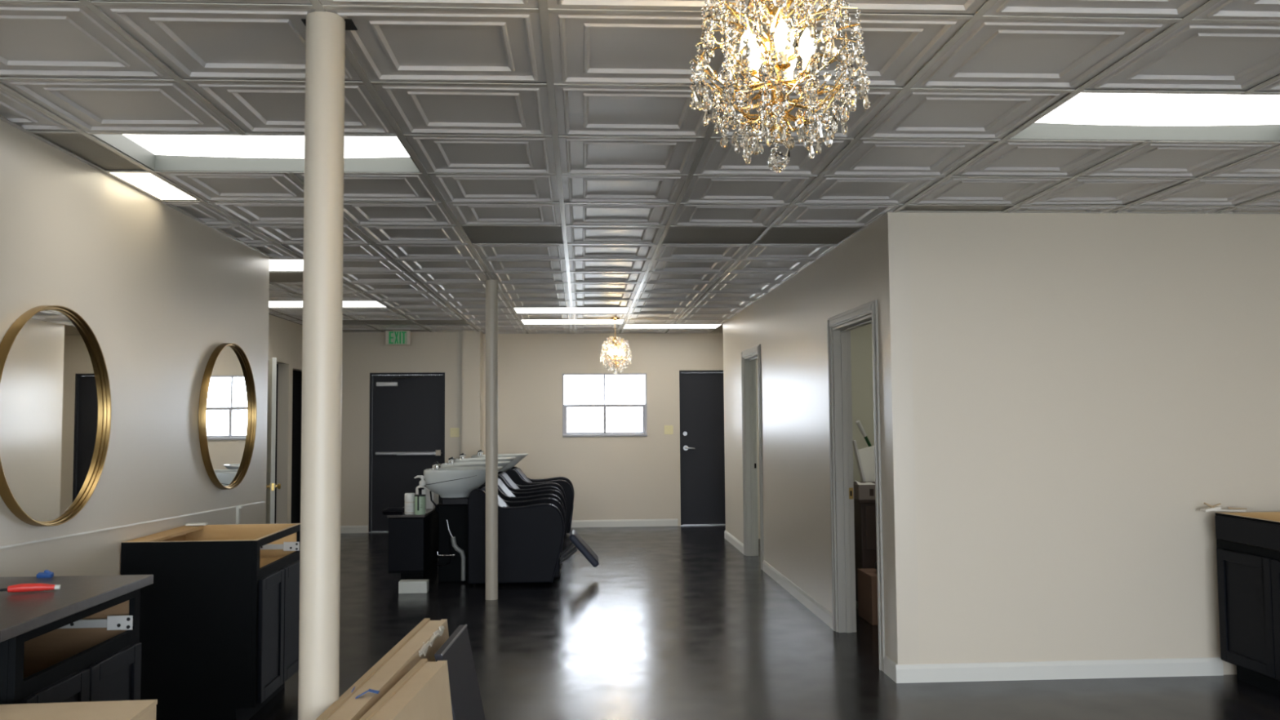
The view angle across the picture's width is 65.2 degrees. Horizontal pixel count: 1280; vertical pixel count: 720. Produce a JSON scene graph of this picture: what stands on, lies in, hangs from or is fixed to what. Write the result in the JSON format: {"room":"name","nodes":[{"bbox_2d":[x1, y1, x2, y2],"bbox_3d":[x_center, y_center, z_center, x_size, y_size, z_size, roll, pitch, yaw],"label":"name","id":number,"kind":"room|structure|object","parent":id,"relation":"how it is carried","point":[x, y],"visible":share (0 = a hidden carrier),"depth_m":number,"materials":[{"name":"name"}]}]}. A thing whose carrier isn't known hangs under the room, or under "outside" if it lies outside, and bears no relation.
{"room":"salon","nodes":[
{"label":"salon","id":0,"kind":"room"},
{"bbox_2d":[0,81,269,577],"bbox_3d":[-2.304,0.143,1.564,0.120,2.800,10.600,0,-3,-3],"label":"wall","id":1,"kind":"structure","parent":0,"point":[159,289],"depth_m":4.79,"materials":[{"name":"beige paint"}]},
{"bbox_2d":[0,305,111,526],"bbox_3d":[-2.365,0.223,4.044,0.044,0.886,0.886,0,-3,-3],"label":"wall mirror","id":2,"kind":"object","parent":1,"relation":"attached to","point":[55,394],"visible":1,"depth_m":4.04,"materials":[{"name":"gold metal"}]},
{"bbox_2d":[0,501,265,548],"bbox_3d":[-2.368,0.703,3.810,0.009,0.174,5.950,0,-3,-3],"label":"trim","id":3,"kind":"structure","parent":1,"relation":"attached to","point":[161,519],"depth_m":4.57,"materials":[{"name":"white paint"}]},
{"bbox_2d":[198,342,257,488],"bbox_3d":[-2.482,0.339,6.052,0.044,0.880,0.880,0,-3,-3],"label":"wall mirror","id":4,"kind":"object","parent":1,"relation":"attached to","point":[228,411],"visible":1,"depth_m":6.04,"materials":[{"name":"mirror"}]},
{"bbox_2d":[235,505,243,524],"bbox_3d":[-2.495,1.086,6.229,0.034,0.355,0.030,0,-3,-3],"label":"stub","id":5,"kind":"object","parent":1,"relation":"attached to","point":[237,508],"visible":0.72,"depth_m":6.22,"materials":[{"name":"white plastic"}]},
{"bbox_2d":[267,311,302,523],"bbox_3d":[-3.935,0.630,9.819,0.120,2.800,6.300,0,-3,-3],"label":"wall","id":6,"kind":"structure","parent":0,"point":[285,336],"depth_m":11.26,"materials":[{"name":"beige paint"}]},
{"bbox_2d":[266,357,280,524],"bbox_3d":[-3.735,1.015,10.104,0.160,2.038,0.790,1,-4,-24],"label":"door","id":7,"kind":"structure","parent":6,"relation":"in","point":[272,363],"depth_m":9.79,"materials":[{"name":"grey paint"}]},
{"bbox_2d":[274,364,302,523],"bbox_3d":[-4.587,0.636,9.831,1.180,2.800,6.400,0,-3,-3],"label":"door frame","id":8,"kind":"structure","parent":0,"point":[297,375],"depth_m":12.91,"materials":[{"name":"grey wood"}]},
{"bbox_2d":[340,315,462,528],"bbox_3d":[-3.235,0.810,13.035,1.890,2.800,0.450,0,-3,-3],"label":"wall","id":9,"kind":"structure","parent":0,"point":[364,353],"depth_m":12.84,"materials":[{"name":"beige paint"}]},
{"bbox_2d":[340,524,368,533],"bbox_3d":[-3.745,2.149,12.695,0.580,0.095,0.014,0,-3,-3],"label":"baseboard","id":10,"kind":"structure","parent":9,"relation":"attached to","point":[344,529],"depth_m":12.70,"materials":[{"name":"white paint"}]},
{"bbox_2d":[368,372,444,533],"bbox_3d":[-2.982,1.179,12.833,0.958,2.035,0.198,0,-3,-3],"label":"door","id":11,"kind":"structure","parent":9,"relation":"in","point":[406,423],"depth_m":12.86,"materials":[{"name":"black paint"}]},
{"bbox_2d":[449,427,459,436],"bbox_3d":[-2.379,0.930,12.843,0.116,0.118,0.018,0,-3,-3],"label":"switch plate","id":12,"kind":"object","parent":9,"relation":"attached to","point":[454,432],"visible":1,"depth_m":12.85,"materials":[{"name":"beige plastic"}]},
{"bbox_2d":[462,330,483,457],"bbox_3d":[-2.173,0.801,13.032,0.230,2.800,0.460,0,-3,-3],"label":"wall pier","id":13,"kind":"object","parent":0,"point":[472,340],"visible":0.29,"depth_m":12.83,"materials":[{"name":"beige paint"}]},
{"bbox_2d":[483,324,723,524],"bbox_3d":[-0.124,0.804,13.361,3.900,2.800,0.160,0,-3,-3],"label":"wall","id":14,"kind":"structure","parent":0,"point":[620,477],"depth_m":13.25,"materials":[{"name":"beige paint"}]},
{"bbox_2d":[562,373,647,436],"bbox_3d":[-0.471,0.599,13.343,1.119,0.835,0.180,0,-3,-3],"label":"window","id":15,"kind":"structure","parent":14,"relation":"in","point":[594,404],"depth_m":13.36,"materials":[{"name":"white glass"}]},
{"bbox_2d":[571,518,678,527],"bbox_3d":[-0.777,2.152,13.158,2.560,0.095,0.014,0,-3,-3],"label":"baseboard","id":16,"kind":"structure","parent":14,"relation":"attached to","point":[673,522],"depth_m":13.19,"materials":[{"name":"white paint"}]},
{"bbox_2d":[664,425,673,434],"bbox_3d":[0.382,0.928,13.294,0.118,0.118,0.018,0,-3,-3],"label":"switch plate","id":17,"kind":"object","parent":14,"relation":"attached to","point":[668,429],"visible":1,"depth_m":13.30,"materials":[{"name":"beige plastic"}]},
{"bbox_2d":[676,368,725,525],"bbox_3d":[0.985,1.152,13.375,0.988,2.090,0.160,0,-3,-3],"label":"door","id":18,"kind":"structure","parent":14,"relation":"in","point":[700,391],"depth_m":13.36,"materials":[{"name":"black paint"}]},
{"bbox_2d":[0,0,1279,333],"bbox_3d":[-0.546,-0.982,4.992,8.900,0.308,17.300,0,-3,-3],"label":"ceiling","id":19,"kind":"structure","parent":0,"point":[562,155],"depth_m":3.88,"materials":[{"name":"grey"}]},
{"bbox_2d":[105,169,198,200],"bbox_3d":[-2.334,-0.899,4.823,0.202,0.136,0.598,0,-3,-3],"label":"ceiling light","id":20,"kind":"object","parent":19,"relation":"attached to","point":[149,183],"visible":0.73,"depth_m":4.81,"materials":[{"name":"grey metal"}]},
{"bbox_2d":[90,131,422,173],"bbox_3d":[-1.575,-0.939,4.245,1.194,0.136,0.598,0,-3,-3],"label":"ceiling light","id":21,"kind":"object","parent":19,"relation":"attached to","point":[162,153],"visible":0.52,"depth_m":4.44,"materials":[{"name":"white plastic"}]},
{"bbox_2d":[268,301,302,307],"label":"ceiling light","id":22,"kind":"object","parent":19,"relation":"attached to","point":[271,304],"depth_m":9.78,"materials":[{"name":"white plastic"}]},
{"bbox_2d":[269,244,303,271],"bbox_3d":[-2.973,-0.753,7.274,1.194,0.136,0.598,0,-3,-3],"label":"ceiling light","id":23,"kind":"object","parent":19,"relation":"attached to","point":[275,265],"visible":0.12,"depth_m":7.33,"materials":[{"name":"white plastic"}]},
{"bbox_2d":[342,296,387,307],"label":"ceiling light","id":24,"kind":"object","parent":19,"relation":"attached to","point":[345,304],"depth_m":9.86,"materials":[{"name":"white plastic"}]},
{"bbox_2d":[385,329,410,345],"bbox_3d":[-3.050,-0.281,12.605,0.310,0.192,0.054,0,-3,-3],"label":"exit sign","id":25,"kind":"object","parent":19,"relation":"hanging from","point":[394,337],"visible":1,"depth_m":12.58,"materials":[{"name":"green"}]},
{"bbox_2d":[512,306,629,313],"bbox_3d":[-0.717,-0.585,10.515,1.194,0.136,0.598,0,-3,-3],"label":"ceiling light","id":26,"kind":"object","parent":19,"relation":"attached to","point":[518,310],"visible":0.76,"depth_m":10.54,"materials":[{"name":"white plastic"}]},
{"bbox_2d":[520,320,624,324],"bbox_3d":[-0.788,-0.513,11.755,1.194,0.136,0.598,0,-3,-3],"label":"ceiling light","id":27,"kind":"object","parent":19,"relation":"attached to","point":[524,322],"visible":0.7,"depth_m":11.81,"materials":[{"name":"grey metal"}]},
{"bbox_2d":[600,317,631,373],"bbox_3d":[-0.272,-0.159,11.247,0.353,0.636,0.366,0,-3,-3],"label":"crystal chandelier","id":28,"kind":"object","parent":19,"relation":"hanging from","point":[615,351],"visible":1,"depth_m":11.20,"materials":[{"name":"clear glass"}]},
{"bbox_2d":[622,324,722,328],"bbox_3d":[0.394,-0.483,12.446,1.194,0.136,0.598,0,-3,-3],"label":"ceiling light","id":29,"kind":"object","parent":19,"relation":"attached to","point":[626,326],"visible":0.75,"depth_m":12.54,"materials":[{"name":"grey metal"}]},
{"bbox_2d":[689,0,870,173],"bbox_3d":[0.278,-0.694,2.013,0.353,0.636,0.366,0,-3,-3],"label":"crystal chandelier","id":30,"kind":"object","parent":19,"relation":"hanging from","point":[779,54],"visible":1,"depth_m":1.96,"materials":[{"name":"clear glass"}]},
{"bbox_2d":[1006,54,1279,142],"bbox_3d":[2.115,-0.991,3.838,1.194,0.136,0.598,0,-3,-3],"label":"ceiling light","id":31,"kind":"object","parent":19,"relation":"attached to","point":[1085,116],"visible":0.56,"depth_m":4.04,"materials":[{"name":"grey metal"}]},
{"bbox_2d":[248,524,1279,719],"bbox_3d":[-0.524,1.760,4.834,8.900,0.080,17.300,0,-3,-3],"label":"floor","id":32,"kind":"structure","parent":0,"point":[674,622],"depth_m":6.12,"materials":[{"name":"black concrete"}]},
{"bbox_2d":[0,588,141,704],"bbox_3d":[-1.994,1.190,3.026,0.639,0.874,0.760,0,-3,-3],"label":"vanity cabinet","id":33,"kind":"object","parent":32,"relation":"on","point":[94,653],"visible":0.78,"depth_m":3.20,"materials":[{"name":"black wood"}]},
{"bbox_2d":[0,574,153,642],"bbox_3d":[-1.991,0.735,2.993,0.663,0.032,0.924,0,-3,-3],"label":"countertop","id":34,"kind":"structure","parent":33,"relation":"on","point":[20,613],"depth_m":3.05,"materials":[{"name":"black laminate"}]},
{"bbox_2d":[0,582,60,592],"bbox_3d":[-1.973,0.710,3.098,0.314,0.028,0.027,1,-4,-21],"label":"screwdriver","id":35,"kind":"object","parent":34,"relation":"on","point":[33,587],"visible":1,"depth_m":3.12,"materials":[{"name":"red plastic"}]},
{"bbox_2d":[36,569,53,577],"bbox_3d":[-2.034,0.732,3.424,0.050,0.028,0.023,0,-3,-3],"label":"scrap","id":36,"kind":"object","parent":34,"relation":"on","point":[46,574],"visible":1,"depth_m":3.41,"materials":[{"name":"blue plastic"}]},
{"bbox_2d":[0,699,157,719],"bbox_3d":[-1.587,1.227,2.289,0.687,0.708,0.587,0,-3,-3],"label":"carton","id":37,"kind":"object","parent":32,"relation":"on","point":[142,709],"visible":1,"depth_m":2.54,"materials":[{"name":"cardboard"}]},
{"bbox_2d":[120,522,300,719],"bbox_3d":[-2.110,1.299,5.025,0.639,0.886,0.760,0,-3,-3],"label":"vanity cabinet","id":38,"kind":"object","parent":32,"relation":"on","point":[220,613],"depth_m":4.66,"materials":[{"name":"black wood"}]},
{"bbox_2d":[297,11,357,719],"bbox_3d":[-0.868,0.321,2.739,0.140,2.557,0.122,0,-3,-3],"label":"column","id":39,"kind":"structure","parent":32,"relation":"on","point":[325,51],"depth_m":2.71,"materials":[{"name":"beige paint"}]},
{"bbox_2d":[315,617,448,719],"bbox_3d":[-0.735,1.262,2.982,0.156,0.704,1.587,0,-3,0],"label":"drawer","id":40,"kind":"object","parent":32,"relation":"on","point":[426,638],"visible":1,"depth_m":3.04,"materials":[{"name":"wood"}]},
{"bbox_2d":[359,658,453,719],"bbox_3d":[-0.626,1.250,2.602,0.148,0.683,1.060,-1,-3,2],"label":"drawer panel","id":41,"kind":"object","parent":32,"relation":"on","point":[424,693],"visible":1,"depth_m":2.87,"materials":[{"name":"wood"}]},
{"bbox_2d":[386,506,438,581],"bbox_3d":[-2.018,1.659,8.978,0.320,0.620,0.940,0,-3,-3],"label":"cabinet","id":42,"kind":"object","parent":32,"relation":"on","point":[413,539],"visible":0.74,"depth_m":8.52,"materials":[{"name":"black wood"}]},
{"bbox_2d":[382,507,404,515],"bbox_3d":[-2.115,1.306,8.626,0.170,0.045,0.210,0,-3,-3],"label":"plastic tray","id":43,"kind":"object","parent":42,"relation":"on","point":[388,511],"visible":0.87,"depth_m":8.64,"materials":[{"name":"black plastic"}]},
{"bbox_2d":[404,493,415,514],"bbox_3d":[-1.988,1.240,8.642,0.090,0.178,0.091,0,-3,-3],"label":"jar","id":44,"kind":"object","parent":42,"relation":"on","point":[409,500],"visible":1,"depth_m":8.61,"materials":[{"name":"white plastic"}]},
{"bbox_2d":[413,475,426,513],"bbox_3d":[-1.904,1.168,8.707,0.092,0.327,0.092,-3,-4,40],"label":"pump bottle","id":45,"kind":"object","parent":42,"relation":"on","point":[422,483],"visible":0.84,"depth_m":8.69,"materials":[{"name":"white plastic"}]},
{"bbox_2d":[414,487,426,515],"bbox_3d":[-1.890,1.211,8.605,0.096,0.230,0.096,0,-3,-3],"label":"pump bottle","id":46,"kind":"object","parent":42,"relation":"on","point":[420,500],"visible":1,"depth_m":8.56,"materials":[{"name":"green plastic"}]},
{"bbox_2d":[426,488,438,509],"bbox_3d":[-1.961,1.274,9.259,0.150,0.180,0.330,0,-3,-3],"label":"bottle","id":47,"kind":"object","parent":42,"relation":"on","point":[429,505],"visible":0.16,"depth_m":9.10,"materials":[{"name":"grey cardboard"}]},
{"bbox_2d":[398,579,428,593],"bbox_3d":[-1.879,1.881,8.316,0.232,0.098,0.110,0,-3,-3],"label":"foam block","id":48,"kind":"object","parent":32,"relation":"on","point":[405,586],"visible":1,"depth_m":8.26,"materials":[{"name":"grey"}]},
{"bbox_2d":[434,624,485,719],"bbox_3d":[-0.579,1.298,3.432,0.161,0.682,0.468,0,-3,0],"label":"panel","id":49,"kind":"object","parent":32,"relation":"on","point":[465,696],"visible":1,"depth_m":3.44,"materials":[{"name":"black laminate"}]},
{"bbox_2d":[485,279,497,599],"bbox_3d":[-1.192,0.629,8.052,0.099,2.557,0.099,0,-3,-3],"label":"column","id":50,"kind":"structure","parent":32,"relation":"on","point":[491,285],"depth_m":8.02,"materials":[{"name":"beige paint"}]},
{"bbox_2d":[440,457,566,556],"bbox_3d":[-1.376,1.499,10.088,1.256,1.057,0.700,0,-3,-3],"label":"station","id":51,"kind":"object","parent":32,"relation":"on","point":[504,492],"visible":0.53,"depth_m":9.97,"materials":[{"name":"black leather"}]},
{"bbox_2d":[447,457,455,464],"bbox_3d":[-1.894,1.017,10.045,0.085,0.092,0.036,0,-3,-3],"label":"tap","id":52,"kind":"object","parent":51,"relation":"on","point":[451,458],"depth_m":10.04,"materials":[{"name":"silver metal"}]},
{"bbox_2d":[440,461,510,471],"bbox_3d":[-1.658,1.191,10.089,0.697,0.326,0.507,0,-3,-3],"label":"basin","id":53,"kind":"object","parent":51,"relation":"in","point":[451,464],"depth_m":9.95,"materials":[{"name":"white ceramic"}]},
{"bbox_2d":[453,453,566,502],"bbox_3d":[-1.460,1.562,11.183,1.256,1.057,0.700,0,-3,-3],"label":"station","id":54,"kind":"object","parent":32,"relation":"on","point":[504,477],"visible":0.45,"depth_m":11.08,"materials":[{"name":"black plastic"}]},
{"bbox_2d":[458,453,466,459],"bbox_3d":[-1.977,1.081,11.141,0.085,0.092,0.036,0,-3,-3],"label":"tap","id":55,"kind":"object","parent":54,"relation":"on","point":[462,454],"depth_m":11.13,"materials":[{"name":"silver metal"}]},
{"bbox_2d":[453,457,515,471],"bbox_3d":[-1.741,1.255,11.184,0.697,0.326,0.507,0,-3,-3],"label":"basin","id":56,"kind":"object","parent":54,"relation":"in","point":[461,459],"depth_m":11.04,"materials":[{"name":"white ceramic"}]},
{"bbox_2d":[423,462,599,583],"bbox_3d":[-1.152,1.433,8.981,1.555,1.057,0.700,0,-3,-3],"label":"station","id":57,"kind":"object","parent":32,"relation":"on","point":[531,532],"visible":0.91,"depth_m":8.65,"materials":[{"name":"black leather"}]},
{"bbox_2d":[431,462,440,470],"bbox_3d":[-1.819,0.952,8.930,0.085,0.092,0.036,0,-3,-3],"label":"tap","id":58,"kind":"object","parent":57,"relation":"on","point":[436,463],"depth_m":8.92,"materials":[{"name":"silver metal"}]},
{"bbox_2d":[423,466,502,497],"bbox_3d":[-1.583,1.093,8.975,0.697,0.258,0.507,0,-3,-3],"label":"basin","id":59,"kind":"object","parent":57,"relation":"in","point":[451,482],"depth_m":8.78,"materials":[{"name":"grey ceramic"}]},
{"bbox_2d":[471,449,573,537],"bbox_3d":[-1.439,1.626,12.294,1.256,1.057,0.700,0,-3,-3],"label":"station","id":60,"kind":"object","parent":32,"relation":"on","point":[516,474],"visible":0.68,"depth_m":12.04,"materials":[{"name":"black leather"}]},
{"bbox_2d":[471,453,528,472],"bbox_3d":[-1.721,1.319,12.296,0.697,0.326,0.507,0,-3,-3],"label":"basin","id":61,"kind":"object","parent":60,"relation":"in","point":[518,457],"depth_m":12.17,"materials":[{"name":"white ceramic"}]},
{"bbox_2d":[855,420,871,446],"bbox_3d":[2.047,1.182,8.167,0.759,1.385,0.074,2,-4,-31],"label":"handle","id":62,"kind":"object","parent":32,"relation":"on","point":[858,422],"visible":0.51,"depth_m":8.02,"materials":[{"name":"white plastic"}]},
{"bbox_2d":[853,497,876,601],"bbox_3d":[1.895,1.443,7.551,0.630,0.825,0.540,0,-3,-3],"label":"dresser","id":63,"kind":"object","parent":32,"relation":"on","point":[864,510],"visible":0.22,"depth_m":7.30,"materials":[{"name":"brown wood"}]},
{"bbox_2d":[853,440,875,481],"bbox_3d":[1.818,0.825,7.748,0.342,0.410,0.055,0,-3,-3],"label":"panel","id":64,"kind":"object","parent":63,"relation":"on","point":[864,457],"visible":0.39,"depth_m":7.75,"materials":[{"name":"white paper"}]},
{"bbox_2d":[853,481,875,499],"bbox_3d":[1.811,0.976,7.506,0.440,0.105,0.348,0,-3,-3],"label":"carton","id":65,"kind":"object","parent":63,"relation":"on","point":[860,491],"visible":0.31,"depth_m":7.33,"materials":[{"name":"brown cardboard"}]},
{"bbox_2d":[869,488,873,495],"bbox_3d":[1.741,0.968,7.328,0.120,0.050,0.001,0,-3,-3],"label":"print","id":66,"kind":"object","parent":65,"relation":"attached to","point":[871,491],"depth_m":7.32,"materials":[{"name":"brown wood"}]},
{"bbox_3d":[1.831,0.999,7.503,0.313,0.045,0.294,0,-3,-3],"label":"pile","id":67,"kind":"object","parent":65,"relation":"in","visible":0},
{"bbox_2d":[854,480,875,484],"bbox_3d":[1.751,0.934,7.502,0.240,0.070,0.220,0,-3,-3],"label":"paper sheet","id":68,"kind":"object","parent":67,"relation":"on","point":[858,482],"visible":0.34,"depth_m":7.56,"materials":[{"name":"white paper"}]},
{"bbox_2d":[857,568,878,625],"bbox_3d":[1.840,1.661,7.059,0.520,0.334,0.350,0,-3,-3],"label":"carton","id":69,"kind":"object","parent":32,"relation":"on","point":[867,577],"visible":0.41,"depth_m":6.98,"materials":[{"name":"brown cardboard"}]},
{"bbox_2d":[1214,511,1279,696],"bbox_3d":[3.446,1.249,4.994,0.609,0.894,0.900,0,-3,-3],"label":"vanity cabinet","id":70,"kind":"object","parent":32,"relation":"on","point":[1248,543],"visible":1,"depth_m":5.17,"materials":[{"name":"black wood"}]},
{"bbox_2d":[1200,502,1247,511],"bbox_3d":[3.182,0.802,5.456,0.240,0.053,0.050,0,-3,-3],"label":"scrap","id":71,"kind":"object","parent":70,"relation":"on","point":[1212,508],"visible":1,"depth_m":5.43,"materials":[{"name":"beige paper"}]},
{"bbox_2d":[755,323,874,538],"bbox_3d":[2.219,0.565,9.528,1.907,2.800,7.780,0,-3,-3],"label":"wall","id":72,"kind":"structure","parent":0,"point":[861,348],"depth_m":8.43,"materials":[{"name":"beige paint"}]},
{"bbox_2d":[723,200,919,664],"bbox_3d":[1.251,0.526,8.709,0.120,2.800,6.496,0,-3,-3],"label":"wall","id":73,"kind":"structure","parent":0,"point":[788,322],"depth_m":7.11,"materials":[{"name":"beige paint"}]},
{"bbox_2d":[724,529,743,554],"bbox_3d":[1.049,2.022,11.144,0.014,0.095,1.446,0,-3,-3],"label":"baseboard","id":74,"kind":"structure","parent":73,"relation":"attached to","point":[730,538],"depth_m":11.09,"materials":[{"name":"white paint"}]},
{"bbox_2d":[741,344,764,569],"bbox_3d":[1.170,0.938,9.947,0.142,2.120,1.060,0,-3,-3],"label":"door","id":75,"kind":"structure","parent":73,"relation":"in","point":[750,518],"depth_m":10.37,"materials":[{"name":"grey paint"}]},
{"bbox_2d":[762,560,832,629],"bbox_3d":[1.229,1.842,8.042,0.014,0.095,2.620,0,-3,-3],"label":"baseboard","id":76,"kind":"structure","parent":73,"relation":"attached to","point":[825,615],"depth_m":7.74,"materials":[{"name":"white paint"}]},
{"bbox_2d":[826,299,884,671],"bbox_3d":[1.385,0.733,6.229,0.142,2.100,1.120,0,-3,-3],"label":"door frame","id":77,"kind":"structure","parent":73,"relation":"in","point":[841,442],"depth_m":6.67,"materials":[{"name":"grey paint"}]},
{"bbox_2d":[883,655,897,682],"bbox_3d":[1.376,1.695,5.495,0.014,0.095,0.210,0,-3,-3],"label":"baseboard","id":78,"kind":"structure","parent":73,"relation":"attached to","point":[889,664],"depth_m":5.50,"materials":[{"name":"white paint"}]},
{"bbox_2d":[908,170,1279,675],"bbox_3d":[2.612,0.336,5.600,2.237,2.800,0.120,0,-3,-3],"label":"wall","id":79,"kind":"structure","parent":0,"point":[1084,384],"depth_m":5.53,"materials":[{"name":"beige paint"}]},
{"bbox_2d":[895,657,1223,683],"bbox_3d":[2.285,1.684,5.436,1.821,0.095,0.014,0,-3,-3],"label":"baseboard","id":80,"kind":"structure","parent":79,"relation":"attached to","point":[1211,666],"depth_m":5.43,"materials":[{"name":"white paint"}]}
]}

